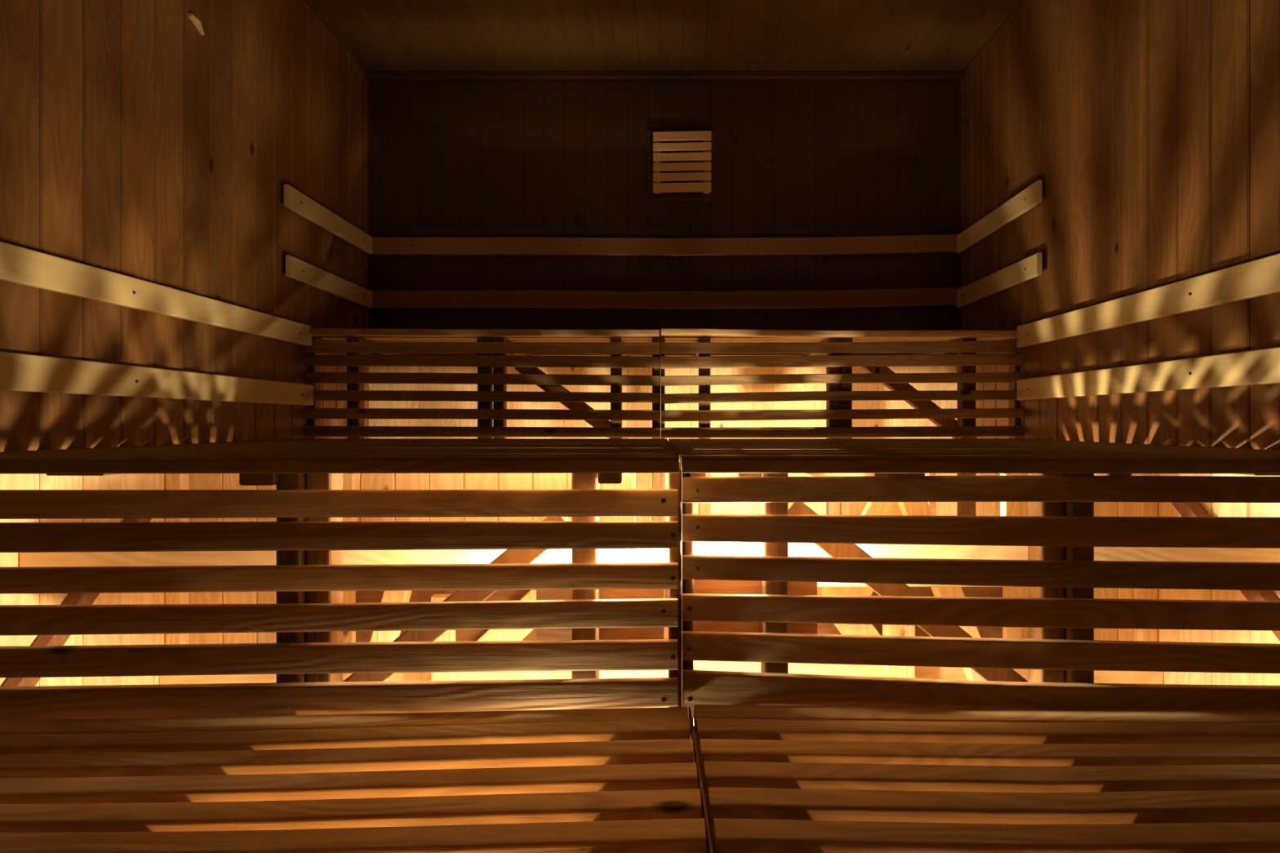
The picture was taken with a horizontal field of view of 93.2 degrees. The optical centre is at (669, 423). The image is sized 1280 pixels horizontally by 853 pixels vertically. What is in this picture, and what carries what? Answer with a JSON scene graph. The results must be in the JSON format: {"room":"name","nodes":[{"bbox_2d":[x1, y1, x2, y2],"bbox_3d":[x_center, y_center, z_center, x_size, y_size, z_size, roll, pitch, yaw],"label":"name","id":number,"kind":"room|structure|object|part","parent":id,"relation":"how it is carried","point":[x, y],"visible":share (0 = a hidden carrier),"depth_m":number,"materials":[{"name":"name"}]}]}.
{"room":"spa","nodes":[
{"label":"spa","id":0,"kind":"room"},
{"bbox_2d":[0,0,368,686],"bbox_3d":[-1.392,-0.331,0.647,0.050,2.515,4.295,0,0,0],"label":"wall","id":1,"kind":"structure","parent":0,"point":[135,142],"depth_m":1.64,"materials":[{"name":"brown wood"}]},
{"bbox_2d":[2,518,151,686],"bbox_3d":[-1.347,0.400,1.387,0.035,0.425,0.401,0,0,0],"label":"brace","id":2,"kind":"object","parent":1,"relation":"attached to","point":[73,598],"visible":0.28,"depth_m":1.32,"materials":[{"name":"brown wood"}]},
{"bbox_2d":[0,241,311,346],"bbox_3d":[-1.347,-0.325,0.823,0.041,0.075,2.845,0,0,0],"label":"rail","id":3,"kind":"object","parent":1,"relation":"attached to","point":[18,264],"visible":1,"depth_m":1.50,"materials":[{"name":"brown wood"}]},
{"bbox_2d":[0,351,313,405],"bbox_3d":[-1.347,-0.104,0.828,0.041,0.077,2.855,0,0,0],"label":"rail","id":4,"kind":"object","parent":1,"relation":"attached to","point":[22,372],"visible":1,"depth_m":1.50,"materials":[{"name":"brown wood"}]},
{"bbox_2d":[188,13,204,35],"bbox_3d":[-1.359,-1.150,1.742,0.021,0.032,0.048,0,0,0],"label":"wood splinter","id":5,"kind":"object","parent":1,"relation":"attached to","point":[197,22],"visible":1,"depth_m":1.74,"materials":[{"name":"brown wood"}]},
{"bbox_2d":[284,184,372,253],"bbox_3d":[-1.347,-0.795,2.406,0.041,0.077,0.593,0,0,0],"label":"rail","id":6,"kind":"object","parent":1,"relation":"attached to","point":[295,202],"visible":1,"depth_m":2.33,"materials":[{"name":"brown wood"}]},
{"bbox_2d":[285,254,372,307],"bbox_3d":[-1.347,-0.552,2.412,0.041,0.075,0.583,0,0,0],"label":"rail","id":7,"kind":"object","parent":1,"relation":"attached to","point":[300,270],"visible":1,"depth_m":2.34,"materials":[{"name":"brown wood"}]},
{"bbox_2d":[305,0,1022,71],"bbox_3d":[-0.021,-1.613,0.623,2.693,0.050,4.245,0,0,0],"label":"ceiling","id":8,"kind":"structure","parent":0,"point":[381,35],"depth_m":2.46,"materials":[{"name":"brown wood"}]},
{"bbox_2d":[368,80,960,520],"bbox_3d":[-0.021,-0.331,2.770,2.693,2.515,0.050,0,0,0],"label":"wall","id":9,"kind":"structure","parent":0,"point":[447,158],"depth_m":2.75,"materials":[{"name":"brown wood"}]},
{"bbox_2d":[368,234,958,255],"bbox_3d":[-0.021,-0.800,2.724,2.653,0.095,0.041,0,0,0],"label":"rail","id":10,"kind":"object","parent":9,"relation":"attached to","point":[908,244],"visible":0.92,"depth_m":2.71,"materials":[{"name":"brown wood"}]},
{"bbox_2d":[365,71,963,79],"bbox_3d":[-0.021,-1.573,2.734,2.693,0.030,0.022,0,0,0],"label":"trim","id":11,"kind":"structure","parent":9,"relation":"attached to","point":[370,75],"depth_m":2.72,"materials":[{"name":"brown wood"}]},
{"bbox_2d":[370,287,960,309],"bbox_3d":[-0.021,-0.562,2.724,2.653,0.096,0.041,0,0,0],"label":"rail","id":12,"kind":"object","parent":9,"relation":"attached to","point":[908,297],"visible":0.95,"depth_m":2.71,"materials":[{"name":"brown wood"}]},
{"bbox_2d":[646,129,717,200],"bbox_3d":[0.059,-1.169,2.724,0.321,0.323,0.041,0,0,0],"label":"air vent","id":13,"kind":"object","parent":9,"relation":"in","point":[682,158],"visible":1,"depth_m":2.70,"materials":[{"name":"brown wood"}]},
{"bbox_2d":[960,0,1279,685],"bbox_3d":[1.351,-0.331,0.647,0.050,2.515,4.295,0,0,0],"label":"wall","id":14,"kind":"structure","parent":0,"point":[1149,129],"depth_m":1.72,"materials":[{"name":"brown wood"}]},
{"bbox_2d":[19,541,1279,586],"bbox_3d":[-0.021,0.285,1.288,2.689,0.120,0.035,0,0,0],"label":"crossbeam","id":15,"kind":"object","parent":14,"relation":"attached to","point":[700,548],"visible":0.12,"depth_m":1.27,"materials":[{"name":"brown wood"}]},
{"bbox_2d":[956,180,1042,253],"bbox_3d":[1.306,-0.806,2.408,0.041,0.088,0.591,0,0,0],"label":"rail","id":16,"kind":"object","parent":14,"relation":"attached to","point":[1030,197],"visible":1,"depth_m":2.33,"materials":[{"name":"brown wood"}]},
{"bbox_2d":[956,252,1042,307],"bbox_3d":[1.306,-0.557,2.408,0.041,0.079,0.591,0,0,0],"label":"rail","id":17,"kind":"object","parent":14,"relation":"attached to","point":[1029,268],"visible":1,"depth_m":2.33,"materials":[{"name":"brown wood"}]},
{"bbox_2d":[1017,253,1279,347],"bbox_3d":[1.306,-0.319,0.818,0.041,0.080,2.835,0,0,0],"label":"rail","id":18,"kind":"object","parent":14,"relation":"attached to","point":[1260,277],"visible":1,"depth_m":1.56,"materials":[{"name":"brown wood"}]},
{"bbox_2d":[1017,346,1279,399],"bbox_3d":[1.306,-0.123,0.818,0.041,0.076,2.835,0,0,0],"label":"rail","id":19,"kind":"object","parent":14,"relation":"attached to","point":[1260,366],"visible":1,"depth_m":1.56,"materials":[{"name":"brown wood"}]},
{"bbox_2d":[1170,502,1279,640],"bbox_3d":[1.306,0.357,1.363,0.035,0.401,0.430,0,0,0],"label":"brace","id":20,"kind":"object","parent":14,"relation":"attached to","point":[1185,509],"visible":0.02,"depth_m":1.48,"materials":[{"name":"brown wood"}]},
{"bbox_3d":[-0.020,0.952,0.623,2.693,0.050,4.245,0,0,0],"label":"floor","id":21,"kind":"structure","parent":0,"visible":0},
{"bbox_2d":[0,438,681,706],"bbox_3d":[-0.670,0.492,1.599,1.385,0.870,1.304,0,0,0],"label":"bench","id":22,"kind":"object","parent":21,"relation":"on","point":[302,464],"visible":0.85,"depth_m":1.05,"materials":[{"name":"brown wood"}]},
{"bbox_3d":[-0.654,0.504,1.058,0.044,0.846,0.045,0,0,0],"label":"post","id":23,"kind":"part","parent":22,"relation":"part of","materials":[{"name":"brown wood"}]},
{"bbox_3d":[-0.609,0.504,1.069,0.044,0.846,0.045,0,0,0],"label":"post","id":24,"kind":"part","parent":22,"relation":"part of","materials":[{"name":"brown wood"}]},
{"bbox_2d":[0,488,677,719],"bbox_3d":[-0.674,0.307,1.021,1.378,0.390,0.023,0,0,-1],"label":"skirt","id":25,"kind":"object","parent":22,"relation":"attached to","point":[274,699],"visible":0.98,"depth_m":1.02,"materials":[{"name":"brown wood"}]},
{"bbox_3d":[-0.149,0.504,1.077,0.045,0.846,0.045,0,0,0],"label":"post","id":26,"kind":"part","parent":22,"relation":"part of","materials":[{"name":"brown wood"}]},
{"bbox_2d":[536,589,664,640],"bbox_3d":[-0.128,0.346,1.131,0.238,0.149,0.012,0,0,0],"label":"wood panel","id":27,"kind":"object","parent":22,"relation":"attached to","point":[657,633],"visible":0.1,"depth_m":1.12,"materials":[{"name":"brown wood"}]},
{"bbox_3d":[0.011,0.504,1.073,0.023,0.846,0.045,0,0,0],"label":"post","id":28,"kind":"part","parent":22,"relation":"part of","materials":[{"name":"brown wood"}]},
{"bbox_2d":[0,706,706,852],"bbox_3d":[-0.657,0.702,0.721,1.412,0.450,0.601,0,0,0],"label":"bench","id":29,"kind":"object","parent":21,"relation":"on","point":[590,780],"visible":1,"depth_m":0.80,"materials":[{"name":"brown wood"}]},
{"bbox_2d":[307,328,661,520],"bbox_3d":[-0.706,0.287,2.487,1.345,1.279,0.513,0,0,0],"label":"bench","id":30,"kind":"object","parent":21,"relation":"on","point":[317,334],"visible":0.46,"depth_m":2.29,"materials":[{"name":"brown wood"}]},
{"bbox_3d":[-1.359,0.318,2.308,0.037,1.219,0.045,0,0,0],"label":"post","id":31,"kind":"part","parent":30,"relation":"part of","materials":[{"name":"brown wood"}]},
{"bbox_3d":[-1.196,0.318,2.308,0.047,1.219,0.045,0,0,0],"label":"post","id":32,"kind":"part","parent":30,"relation":"part of","materials":[{"name":"brown wood"}]},
{"bbox_2d":[303,341,659,437],"bbox_3d":[-0.703,-0.127,2.271,1.338,0.360,0.018,0,0,0],"label":"skirt","id":33,"kind":"object","parent":30,"relation":"attached to","point":[329,347],"visible":0.98,"depth_m":2.26,"materials":[{"name":"brown wood"}]},
{"bbox_3d":[-0.702,0.318,2.308,0.047,1.219,0.045,0,0,0],"label":"post","id":34,"kind":"part","parent":30,"relation":"part of","materials":[{"name":"brown wood"}]},
{"bbox_3d":[-0.646,0.318,2.308,0.041,1.219,0.045,0,0,0],"label":"post","id":35,"kind":"part","parent":30,"relation":"part of","materials":[{"name":"brown wood"}]},
{"bbox_3d":[-0.202,0.318,2.308,0.041,1.219,0.045,0,0,0],"label":"post","id":36,"kind":"part","parent":30,"relation":"part of","materials":[{"name":"brown wood"}]},
{"bbox_3d":[-0.048,0.318,2.308,0.031,1.219,0.045,0,0,0],"label":"post","id":37,"kind":"part","parent":30,"relation":"part of","materials":[{"name":"brown wood"}]},
{"bbox_2d":[160,472,1163,725],"bbox_3d":[-0.021,0.531,1.651,2.689,0.792,0.063,0,0,0],"label":"wall","id":38,"kind":"structure","parent":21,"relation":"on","point":[560,480],"depth_m":1.65,"materials":[{"name":"brown wood"}]},
{"bbox_3d":[-1.343,0.376,1.649,0.045,0.478,0.029,0,0,0],"label":"post","id":39,"kind":"part","parent":38,"relation":"part of","materials":[{"name":"brown wood"}]},
{"bbox_3d":[-0.877,0.376,1.649,0.045,0.478,0.029,0,0,0],"label":"post","id":40,"kind":"part","parent":38,"relation":"part of","materials":[{"name":"brown wood"}]},
{"bbox_2d":[369,590,609,681],"bbox_3d":[-0.467,0.512,1.548,0.626,0.422,0.135,0,0,0],"label":"trestle","id":41,"kind":"object","parent":38,"relation":"attached to","point":[388,596],"visible":0.16,"depth_m":1.54,"materials":[{"name":"brown wood"}]},
{"bbox_3d":[-0.021,0.431,1.674,2.611,0.592,0.018,0,0,0],"label":"plank panel","id":42,"kind":"part","parent":38,"relation":"part of","materials":[{"name":"brown wood"}]},
{"bbox_3d":[0.030,0.470,1.657,1.820,0.289,0.015,0,0,0],"label":"dark panel","id":43,"kind":"part","parent":38,"relation":"part of","materials":[{"name":"brown wood"}]},
{"bbox_2d":[817,502,986,680],"bbox_3d":[0.592,0.430,1.548,0.470,0.606,0.135,0,0,0],"label":"trestle","id":44,"kind":"object","parent":38,"relation":"attached to","point":[923,508],"visible":0.11,"depth_m":1.53,"materials":[{"name":"brown wood"}]},
{"bbox_3d":[0.932,0.376,1.649,0.045,0.478,0.029,0,0,0],"label":"post","id":45,"kind":"part","parent":38,"relation":"part of","materials":[{"name":"brown wood"}]},
{"bbox_3d":[1.302,0.376,1.649,0.045,0.478,0.029,0,0,0],"label":"post","id":46,"kind":"part","parent":38,"relation":"part of","materials":[{"name":"brown wood"}]},
{"bbox_2d":[660,328,1019,520],"bbox_3d":[0.653,0.287,2.487,1.368,1.279,0.512,0,0,0],"label":"bench","id":47,"kind":"object","parent":21,"relation":"on","point":[668,335],"visible":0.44,"depth_m":2.29,"materials":[{"name":"brown wood"}]},
{"bbox_3d":[-0.024,0.318,2.308,0.015,1.219,0.045,0,0,0],"label":"post","id":48,"kind":"part","parent":47,"relation":"part of","materials":[{"name":"brown wood"}]},
{"bbox_3d":[0.135,0.318,2.308,0.043,1.219,0.045,0,0,0],"label":"post","id":49,"kind":"part","parent":47,"relation":"part of","materials":[{"name":"brown wood"}]},
{"bbox_3d":[0.627,0.318,2.308,0.045,1.219,0.045,0,0,0],"label":"post","id":50,"kind":"part","parent":47,"relation":"part of","materials":[{"name":"brown wood"}]},
{"bbox_2d":[661,340,1023,437],"bbox_3d":[0.648,-0.127,2.271,1.358,0.364,0.018,0,0,0],"label":"skirt","id":51,"kind":"object","parent":47,"relation":"attached to","point":[1011,359],"visible":0.98,"depth_m":2.26,"materials":[{"name":"brown wood"}]},
{"bbox_3d":[0.672,0.318,2.308,0.041,1.219,0.045,0,0,0],"label":"post","id":52,"kind":"part","parent":47,"relation":"part of","materials":[{"name":"brown wood"}]},
{"bbox_3d":[1.135,0.318,2.308,0.054,1.219,0.045,0,0,0],"label":"post","id":53,"kind":"part","parent":47,"relation":"part of","materials":[{"name":"brown wood"}]},
{"bbox_3d":[1.323,0.318,2.308,0.029,1.219,0.045,0,0,0],"label":"post","id":54,"kind":"part","parent":47,"relation":"part of","materials":[{"name":"brown wood"}]},
{"bbox_2d":[668,438,1279,721],"bbox_3d":[0.660,0.492,1.599,1.324,0.870,1.303,0,0,0],"label":"bench","id":55,"kind":"object","parent":21,"relation":"on","point":[740,457],"visible":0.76,"depth_m":1.07,"materials":[{"name":"brown wood"}]},
{"bbox_3d":[0.033,0.504,1.095,0.020,0.846,0.045,0,0,0],"label":"post","id":56,"kind":"part","parent":55,"relation":"part of","materials":[{"name":"brown wood"}]},
{"bbox_2d":[693,579,817,634],"bbox_3d":[0.158,0.346,1.131,0.235,0.149,0.012,0,0,0],"label":"shield","id":57,"kind":"object","parent":55,"relation":"attached to","point":[700,586],"visible":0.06,"depth_m":1.12,"materials":[{"name":"brown wood"}]},
{"bbox_3d":[0.191,0.504,1.095,0.043,0.846,0.045,0,0,0],"label":"post","id":58,"kind":"part","parent":55,"relation":"part of","materials":[{"name":"brown wood"}]},
{"bbox_2d":[681,475,1279,718],"bbox_3d":[0.672,0.302,1.038,1.300,0.426,0.030,0,0,1],"label":"skirt","id":59,"kind":"object","parent":55,"relation":"attached to","point":[698,686],"visible":0.92,"depth_m":1.03,"materials":[{"name":"brown wood"}]},
{"bbox_3d":[0.670,0.504,1.075,0.043,0.846,0.045,0,0,0],"label":"post","id":60,"kind":"part","parent":55,"relation":"part of","materials":[{"name":"brown wood"}]},
{"bbox_3d":[0.715,0.504,1.067,0.045,0.846,0.045,0,0,0],"label":"post","id":61,"kind":"part","parent":55,"relation":"part of","materials":[{"name":"brown wood"}]},
{"bbox_2d":[688,704,1279,852],"bbox_3d":[0.670,0.702,0.733,1.303,0.450,0.625,0,0,0],"label":"bench","id":62,"kind":"object","parent":21,"relation":"on","point":[776,779],"depth_m":0.81,"materials":[{"name":"brown wood"}]},
{"bbox_3d":[0.046,0.499,0.725,0.004,0.030,0.610,0,0,-2],"label":"joint strip","id":63,"kind":"part","parent":62,"relation":"part of","materials":[{"name":"brown wood"}]}
]}

